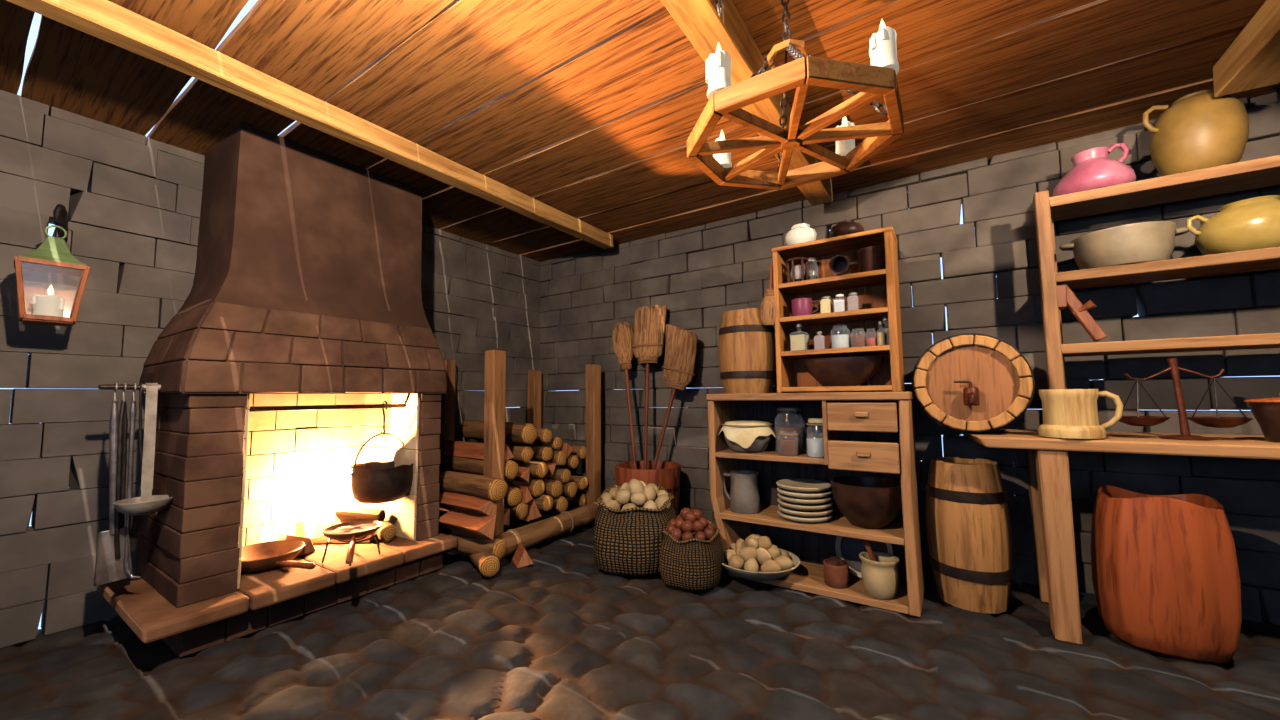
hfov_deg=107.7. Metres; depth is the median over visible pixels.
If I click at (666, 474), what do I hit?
bucket
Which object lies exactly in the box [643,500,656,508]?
potato
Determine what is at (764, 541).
vegetable
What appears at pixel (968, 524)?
barrel
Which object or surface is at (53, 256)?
lantern
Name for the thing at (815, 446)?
salt
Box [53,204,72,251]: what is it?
wall hook
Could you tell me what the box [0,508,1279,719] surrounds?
floor
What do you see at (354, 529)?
bowl
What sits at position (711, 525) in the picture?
nut
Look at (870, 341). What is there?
glass jar
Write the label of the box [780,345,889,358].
shelf
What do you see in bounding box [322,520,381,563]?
skillet
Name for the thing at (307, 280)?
hood
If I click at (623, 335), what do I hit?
wooden paddle
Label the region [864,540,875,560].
pestle
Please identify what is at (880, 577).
crock
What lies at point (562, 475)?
log
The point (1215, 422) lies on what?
balance scale
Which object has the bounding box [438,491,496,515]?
log
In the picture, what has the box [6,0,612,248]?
ceiling beam
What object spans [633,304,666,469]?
broom
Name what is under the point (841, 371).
bowl
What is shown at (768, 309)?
brush
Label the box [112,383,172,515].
ladle
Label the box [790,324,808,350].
bottle
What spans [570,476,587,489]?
log
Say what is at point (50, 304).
candle
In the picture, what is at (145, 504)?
bowl
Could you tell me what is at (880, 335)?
bottle
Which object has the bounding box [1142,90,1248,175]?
storage jar
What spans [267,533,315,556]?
log
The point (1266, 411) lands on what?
bowl
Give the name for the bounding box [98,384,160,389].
rail
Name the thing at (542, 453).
log
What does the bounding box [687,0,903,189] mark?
chandelier
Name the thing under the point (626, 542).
burlap sack
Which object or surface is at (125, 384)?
s-hook
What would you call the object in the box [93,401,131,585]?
shovel
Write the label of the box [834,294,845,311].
bottle
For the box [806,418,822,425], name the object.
glass jar
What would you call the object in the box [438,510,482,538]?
log
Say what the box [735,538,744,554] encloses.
vegetable
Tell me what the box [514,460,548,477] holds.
log
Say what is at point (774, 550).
vegetable
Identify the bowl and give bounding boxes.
[112,495,172,515]
[322,520,381,539]
[722,548,799,580]
[803,356,883,385]
[830,476,901,528]
[1244,393,1279,442]
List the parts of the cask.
tap handle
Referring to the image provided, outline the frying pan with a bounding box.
[241,540,315,571]
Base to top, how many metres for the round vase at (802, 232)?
0.156 m
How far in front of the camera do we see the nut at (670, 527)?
3.00 m
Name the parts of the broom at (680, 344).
handle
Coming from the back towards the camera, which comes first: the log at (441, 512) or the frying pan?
the log at (441, 512)
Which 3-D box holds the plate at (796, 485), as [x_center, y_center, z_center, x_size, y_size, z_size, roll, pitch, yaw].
[1.065,0.822,3.048,0.340,0.039,0.340,-4,-5,33]
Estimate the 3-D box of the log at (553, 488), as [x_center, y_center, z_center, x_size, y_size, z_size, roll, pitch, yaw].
[-1.100,1.155,4.346,0.923,0.154,0.157,-3,-5,32]
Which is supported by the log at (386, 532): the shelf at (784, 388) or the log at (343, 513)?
the log at (343, 513)
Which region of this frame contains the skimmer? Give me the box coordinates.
[130,383,142,550]
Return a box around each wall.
[0,90,540,647]
[539,91,1279,624]
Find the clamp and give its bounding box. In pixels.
[1057,283,1106,341]
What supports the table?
on the floor
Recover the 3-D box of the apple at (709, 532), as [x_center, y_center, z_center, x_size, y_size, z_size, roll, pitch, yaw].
[0.436,1.100,2.962,0.079,0.078,0.074,-4,-6,37]
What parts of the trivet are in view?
leg, leg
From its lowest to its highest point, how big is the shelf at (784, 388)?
0.030 m
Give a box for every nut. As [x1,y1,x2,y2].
[667,524,675,533]
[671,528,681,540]
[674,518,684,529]
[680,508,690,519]
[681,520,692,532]
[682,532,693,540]
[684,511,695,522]
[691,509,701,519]
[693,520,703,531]
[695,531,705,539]
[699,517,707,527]
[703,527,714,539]
[705,523,715,531]
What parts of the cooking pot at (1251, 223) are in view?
handle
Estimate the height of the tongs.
0.772 m
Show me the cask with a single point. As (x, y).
(971, 382)
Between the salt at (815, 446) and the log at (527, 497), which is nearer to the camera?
the salt at (815, 446)
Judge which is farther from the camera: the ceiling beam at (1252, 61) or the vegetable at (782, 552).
the vegetable at (782, 552)
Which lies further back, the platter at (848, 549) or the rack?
the rack
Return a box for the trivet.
[322,532,380,565]
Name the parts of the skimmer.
blade, handle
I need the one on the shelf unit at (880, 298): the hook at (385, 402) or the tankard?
the tankard
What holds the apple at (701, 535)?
in the burlap sack at (693, 565)
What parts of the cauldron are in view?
bail handle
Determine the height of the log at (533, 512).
0.154 m
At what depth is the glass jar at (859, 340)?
2.88 m
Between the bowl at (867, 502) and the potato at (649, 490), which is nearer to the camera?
the bowl at (867, 502)
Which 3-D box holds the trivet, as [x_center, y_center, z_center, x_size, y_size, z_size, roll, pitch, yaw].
[-1.771,1.154,2.876,0.260,0.132,0.260,-3,-5,27]
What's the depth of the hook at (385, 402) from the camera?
3.24 m
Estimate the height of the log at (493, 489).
0.170 m
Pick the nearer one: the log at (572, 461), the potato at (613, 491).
the potato at (613, 491)
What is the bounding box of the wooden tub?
[1090,485,1241,663]
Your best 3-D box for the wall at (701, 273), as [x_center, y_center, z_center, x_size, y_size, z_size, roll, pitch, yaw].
[1.718,0.065,3.570,7.184,2.796,0.179,-4,-5,33]
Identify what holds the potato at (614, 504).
in the burlap sack at (626, 542)
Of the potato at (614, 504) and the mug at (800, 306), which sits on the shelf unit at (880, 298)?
the mug at (800, 306)
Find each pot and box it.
[718,421,776,452]
[823,556,848,588]
[1186,195,1279,254]
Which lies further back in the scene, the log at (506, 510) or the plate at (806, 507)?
the log at (506, 510)
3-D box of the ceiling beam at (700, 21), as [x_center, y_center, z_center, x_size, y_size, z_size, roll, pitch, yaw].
[-0.353,-1.427,0.927,0.165,0.168,6.180,-4,-5,33]
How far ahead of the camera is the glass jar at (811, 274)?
3.19 m
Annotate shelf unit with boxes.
[772,226,904,392]
[1033,155,1279,389]
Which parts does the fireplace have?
pot rail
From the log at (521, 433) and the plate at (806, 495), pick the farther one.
the log at (521, 433)
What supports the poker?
hanging from the s-hook at (134, 384)
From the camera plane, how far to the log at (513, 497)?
3.77 m
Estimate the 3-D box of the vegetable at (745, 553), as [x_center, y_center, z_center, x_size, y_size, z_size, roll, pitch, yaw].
[0.694,1.245,2.986,0.122,0.106,0.100,-2,-5,17]
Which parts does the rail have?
rod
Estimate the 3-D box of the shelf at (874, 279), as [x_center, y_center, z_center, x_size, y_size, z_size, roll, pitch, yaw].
[1.270,-0.502,3.068,0.644,0.030,0.287,-4,-5,33]
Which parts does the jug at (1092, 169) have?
handle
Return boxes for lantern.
[14,225,90,326]
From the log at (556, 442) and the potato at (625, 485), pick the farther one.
the log at (556, 442)
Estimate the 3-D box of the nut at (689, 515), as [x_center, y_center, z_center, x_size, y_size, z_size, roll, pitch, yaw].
[0.323,1.012,3.001,0.076,0.077,0.075,1,-5,-24]
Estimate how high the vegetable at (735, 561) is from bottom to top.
0.104 m
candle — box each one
[31,285,65,316]
[706,42,731,99]
[713,131,731,167]
[835,116,854,155]
[869,20,898,74]
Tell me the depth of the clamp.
2.55 m
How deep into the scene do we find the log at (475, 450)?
3.97 m
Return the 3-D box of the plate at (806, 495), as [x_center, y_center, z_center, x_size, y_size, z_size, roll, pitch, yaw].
[1.067,0.859,3.041,0.340,0.039,0.340,-4,-5,33]
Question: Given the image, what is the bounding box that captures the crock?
[859,551,898,599]
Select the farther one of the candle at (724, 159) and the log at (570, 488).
the log at (570, 488)
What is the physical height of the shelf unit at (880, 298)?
0.978 m
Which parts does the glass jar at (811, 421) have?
lid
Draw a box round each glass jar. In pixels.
[775,407,805,452]
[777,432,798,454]
[804,258,817,279]
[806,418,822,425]
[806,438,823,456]
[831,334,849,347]
[850,334,865,346]
[866,338,876,345]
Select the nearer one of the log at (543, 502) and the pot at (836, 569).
the pot at (836, 569)
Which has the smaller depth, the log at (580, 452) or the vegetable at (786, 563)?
the vegetable at (786, 563)
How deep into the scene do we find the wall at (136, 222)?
2.58 m
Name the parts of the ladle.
handle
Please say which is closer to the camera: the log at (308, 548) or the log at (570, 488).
the log at (308, 548)
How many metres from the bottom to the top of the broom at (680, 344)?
1.786 m
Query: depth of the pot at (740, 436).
3.13 m
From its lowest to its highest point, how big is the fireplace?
2.780 m
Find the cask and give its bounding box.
[911,333,1034,432]
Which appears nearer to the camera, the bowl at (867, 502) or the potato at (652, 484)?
the bowl at (867, 502)
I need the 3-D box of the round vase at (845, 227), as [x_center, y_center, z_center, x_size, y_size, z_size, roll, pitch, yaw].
[1.334,-0.830,3.023,0.208,0.118,0.203,-4,-5,33]
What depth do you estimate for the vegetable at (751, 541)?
2.99 m
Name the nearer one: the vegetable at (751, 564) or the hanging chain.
the hanging chain
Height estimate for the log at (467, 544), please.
0.165 m
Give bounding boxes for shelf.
[714,504,904,545]
[715,448,823,464]
[735,561,908,613]
[778,269,885,295]
[779,307,887,326]
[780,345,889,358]
[781,385,891,391]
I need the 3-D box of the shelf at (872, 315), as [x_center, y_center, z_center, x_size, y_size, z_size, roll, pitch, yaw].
[1.272,-0.275,3.050,0.644,0.030,0.287,-4,-5,33]
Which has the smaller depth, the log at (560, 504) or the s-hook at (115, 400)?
the s-hook at (115, 400)
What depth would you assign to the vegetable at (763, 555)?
2.93 m
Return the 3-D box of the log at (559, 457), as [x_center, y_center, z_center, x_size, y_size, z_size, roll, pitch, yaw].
[-1.048,0.915,4.455,0.859,0.146,0.148,-4,-5,34]
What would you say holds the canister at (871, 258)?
on the shelf unit at (880, 298)
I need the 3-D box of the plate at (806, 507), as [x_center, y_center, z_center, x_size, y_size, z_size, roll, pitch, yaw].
[1.069,0.933,3.038,0.340,0.039,0.340,-4,-5,33]
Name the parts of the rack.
post, post, post, rail, post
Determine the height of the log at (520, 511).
0.145 m
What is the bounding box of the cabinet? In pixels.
[706,392,924,616]
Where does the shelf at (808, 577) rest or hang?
attached to the cabinet
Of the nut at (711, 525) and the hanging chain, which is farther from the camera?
the nut at (711, 525)
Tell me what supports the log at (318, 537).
on the fireplace
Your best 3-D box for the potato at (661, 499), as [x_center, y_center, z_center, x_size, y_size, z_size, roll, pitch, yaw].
[0.156,1.014,3.284,0.120,0.135,0.122,-1,-4,4]
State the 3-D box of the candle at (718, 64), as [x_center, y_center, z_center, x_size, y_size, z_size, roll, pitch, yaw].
[0.272,-1.013,1.623,0.089,0.196,0.089,-2,-5,17]
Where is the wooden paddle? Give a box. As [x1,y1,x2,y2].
[612,321,636,468]
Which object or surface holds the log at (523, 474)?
on the log at (527, 497)
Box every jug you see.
[723,470,760,513]
[1053,143,1135,195]
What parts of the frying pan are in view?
handle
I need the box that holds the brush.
[760,262,780,325]
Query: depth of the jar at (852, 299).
2.92 m
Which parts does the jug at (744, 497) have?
handle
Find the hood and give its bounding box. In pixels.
[139,122,446,394]
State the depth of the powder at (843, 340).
2.93 m
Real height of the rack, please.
1.572 m
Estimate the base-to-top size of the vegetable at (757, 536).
0.083 m
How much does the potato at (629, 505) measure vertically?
0.099 m
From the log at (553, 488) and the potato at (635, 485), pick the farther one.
the log at (553, 488)
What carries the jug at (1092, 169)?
on the shelf unit at (1261, 172)
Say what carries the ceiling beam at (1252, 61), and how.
attached to the ceiling
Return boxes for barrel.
[718,308,775,393]
[926,457,1013,613]
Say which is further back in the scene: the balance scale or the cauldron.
the cauldron
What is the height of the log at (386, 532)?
0.115 m
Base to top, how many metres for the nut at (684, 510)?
0.078 m
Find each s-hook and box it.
[114,383,117,402]
[123,383,126,402]
[132,383,135,402]
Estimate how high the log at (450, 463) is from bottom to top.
0.167 m
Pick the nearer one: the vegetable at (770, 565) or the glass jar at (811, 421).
the vegetable at (770, 565)
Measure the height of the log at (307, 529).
0.133 m
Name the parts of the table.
leg, leg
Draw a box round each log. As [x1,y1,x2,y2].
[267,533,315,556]
[280,519,347,539]
[311,523,375,543]
[319,505,385,521]
[376,520,395,542]
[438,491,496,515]
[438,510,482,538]
[439,471,507,502]
[439,506,509,525]
[439,509,495,540]
[441,440,513,460]
[442,456,518,479]
[449,531,506,560]
[459,420,537,443]
[469,552,499,577]
[504,479,544,496]
[504,486,522,505]
[504,502,527,519]
[505,437,562,448]
[505,444,533,462]
[507,467,529,481]
[508,484,532,503]
[512,542,533,567]
[513,444,552,460]
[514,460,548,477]
[514,501,540,520]
[529,477,562,497]
[530,494,553,510]
[531,450,566,465]
[534,428,551,443]
[542,468,570,482]
[544,462,555,474]
[548,496,567,512]
[552,443,573,457]
[555,455,578,468]
[561,481,577,496]
[561,493,586,506]
[570,445,586,458]
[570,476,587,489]
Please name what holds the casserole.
on the shelf unit at (1261, 172)
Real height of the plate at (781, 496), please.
0.039 m
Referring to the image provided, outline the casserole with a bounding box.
[1059,221,1188,269]
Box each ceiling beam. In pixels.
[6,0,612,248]
[661,0,832,204]
[1213,0,1279,96]
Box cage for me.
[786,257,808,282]
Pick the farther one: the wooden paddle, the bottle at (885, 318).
the wooden paddle
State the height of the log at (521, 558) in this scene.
0.123 m
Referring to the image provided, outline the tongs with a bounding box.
[114,400,127,558]
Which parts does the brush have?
handle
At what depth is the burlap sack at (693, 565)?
2.85 m
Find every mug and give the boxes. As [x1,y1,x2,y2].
[791,298,819,315]
[1038,389,1122,439]
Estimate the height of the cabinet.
1.212 m
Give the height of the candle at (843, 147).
0.190 m
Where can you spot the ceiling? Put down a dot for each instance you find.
(588, 110)
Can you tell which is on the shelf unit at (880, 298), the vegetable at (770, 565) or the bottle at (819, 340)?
the bottle at (819, 340)
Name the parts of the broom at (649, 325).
handle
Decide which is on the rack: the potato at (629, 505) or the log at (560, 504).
the log at (560, 504)
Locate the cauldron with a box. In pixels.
[349,433,412,503]
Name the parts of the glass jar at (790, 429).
lid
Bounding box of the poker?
[123,401,140,578]
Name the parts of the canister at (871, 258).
lid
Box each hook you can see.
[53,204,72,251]
[380,401,386,434]
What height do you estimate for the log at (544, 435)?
0.142 m
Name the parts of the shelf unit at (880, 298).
panel, panel, panel, panel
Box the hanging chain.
[715,0,723,16]
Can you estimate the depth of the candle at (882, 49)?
1.49 m
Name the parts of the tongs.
arm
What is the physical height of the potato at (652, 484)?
0.138 m
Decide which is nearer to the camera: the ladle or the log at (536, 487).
the ladle
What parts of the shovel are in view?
blade, handle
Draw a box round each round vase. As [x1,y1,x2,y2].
[785,223,816,244]
[829,220,863,237]
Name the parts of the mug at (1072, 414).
handle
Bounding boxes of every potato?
[601,492,613,502]
[603,500,619,510]
[609,487,619,499]
[615,489,630,504]
[619,482,628,489]
[621,503,635,509]
[629,479,643,494]
[630,492,646,505]
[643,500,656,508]
[644,485,655,501]
[647,483,658,498]
[655,494,670,508]
[656,490,667,498]
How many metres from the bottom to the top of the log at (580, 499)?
0.137 m
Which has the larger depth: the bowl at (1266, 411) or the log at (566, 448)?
the log at (566, 448)
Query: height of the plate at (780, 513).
0.039 m
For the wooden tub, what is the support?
on the floor
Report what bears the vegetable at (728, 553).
in the serving bowl at (750, 575)
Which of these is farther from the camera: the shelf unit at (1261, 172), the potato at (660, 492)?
the potato at (660, 492)
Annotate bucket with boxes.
[615,460,680,515]
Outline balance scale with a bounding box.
[1112,358,1252,440]
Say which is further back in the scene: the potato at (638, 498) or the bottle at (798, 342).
the potato at (638, 498)
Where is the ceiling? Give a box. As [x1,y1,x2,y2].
[0,0,1279,261]
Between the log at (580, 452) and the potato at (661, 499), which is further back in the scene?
the log at (580, 452)
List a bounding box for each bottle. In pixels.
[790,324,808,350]
[814,332,825,349]
[820,296,832,312]
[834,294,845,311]
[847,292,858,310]
[877,321,884,345]
[882,316,888,344]
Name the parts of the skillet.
handle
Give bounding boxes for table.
[960,429,1279,644]
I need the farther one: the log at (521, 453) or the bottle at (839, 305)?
the log at (521, 453)
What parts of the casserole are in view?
handle, handle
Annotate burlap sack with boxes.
[593,484,676,576]
[660,521,724,592]
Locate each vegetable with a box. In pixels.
[724,549,735,563]
[728,555,744,569]
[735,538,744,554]
[739,547,756,561]
[744,536,758,548]
[744,558,758,571]
[747,534,760,538]
[756,548,771,564]
[757,536,771,549]
[761,559,781,571]
[768,544,779,559]
[774,556,792,570]
[779,549,790,558]
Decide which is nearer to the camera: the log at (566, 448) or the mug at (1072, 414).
the mug at (1072, 414)
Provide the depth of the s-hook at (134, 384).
2.37 m
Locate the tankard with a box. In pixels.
[829,255,857,274]
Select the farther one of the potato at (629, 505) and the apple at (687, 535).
the potato at (629, 505)
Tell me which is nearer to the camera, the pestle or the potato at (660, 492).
the pestle
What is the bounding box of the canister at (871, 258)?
[858,246,884,272]
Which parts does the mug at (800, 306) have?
handle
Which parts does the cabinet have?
panel, panel, panel, knob, drawer, knob, drawer, panel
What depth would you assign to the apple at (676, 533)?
2.93 m
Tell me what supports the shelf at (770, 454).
attached to the cabinet
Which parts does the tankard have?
handle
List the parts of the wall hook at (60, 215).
arm, wall plate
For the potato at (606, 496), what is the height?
0.112 m
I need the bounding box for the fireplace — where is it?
[100,122,457,657]
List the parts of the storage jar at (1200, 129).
handle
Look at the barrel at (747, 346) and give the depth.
3.20 m
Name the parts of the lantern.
frame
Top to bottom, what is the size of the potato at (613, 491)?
0.106 m
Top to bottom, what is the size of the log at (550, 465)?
0.104 m
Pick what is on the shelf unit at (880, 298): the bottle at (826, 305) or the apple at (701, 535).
the bottle at (826, 305)
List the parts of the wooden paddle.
handle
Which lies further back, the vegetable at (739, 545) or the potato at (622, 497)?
the potato at (622, 497)
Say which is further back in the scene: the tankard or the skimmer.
the tankard
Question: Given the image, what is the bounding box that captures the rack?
[438,350,600,557]
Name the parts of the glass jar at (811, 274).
lid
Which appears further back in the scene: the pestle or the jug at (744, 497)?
the jug at (744, 497)
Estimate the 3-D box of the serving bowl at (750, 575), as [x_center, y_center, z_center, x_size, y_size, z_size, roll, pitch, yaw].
[0.761,1.341,3.045,0.540,0.104,0.540,-4,-5,33]
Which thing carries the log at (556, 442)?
on the log at (559, 457)
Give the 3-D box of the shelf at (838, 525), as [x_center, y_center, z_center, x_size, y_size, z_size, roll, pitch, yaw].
[1.096,1.046,3.061,1.140,0.037,0.417,-4,-5,33]
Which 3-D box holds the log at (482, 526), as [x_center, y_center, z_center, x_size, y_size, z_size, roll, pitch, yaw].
[-1.239,1.174,3.314,0.477,0.171,0.169,-3,-5,33]
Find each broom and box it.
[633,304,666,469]
[652,324,697,468]
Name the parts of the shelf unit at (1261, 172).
shelf, shelf, shelf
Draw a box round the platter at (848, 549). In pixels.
[835,536,893,577]
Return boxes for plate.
[776,479,830,492]
[777,487,831,498]
[777,493,832,504]
[777,498,831,510]
[777,504,832,516]
[777,509,831,522]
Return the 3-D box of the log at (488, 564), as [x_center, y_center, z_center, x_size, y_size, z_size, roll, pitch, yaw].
[-1.101,1.406,3.286,0.152,0.145,0.380,2,-5,-31]

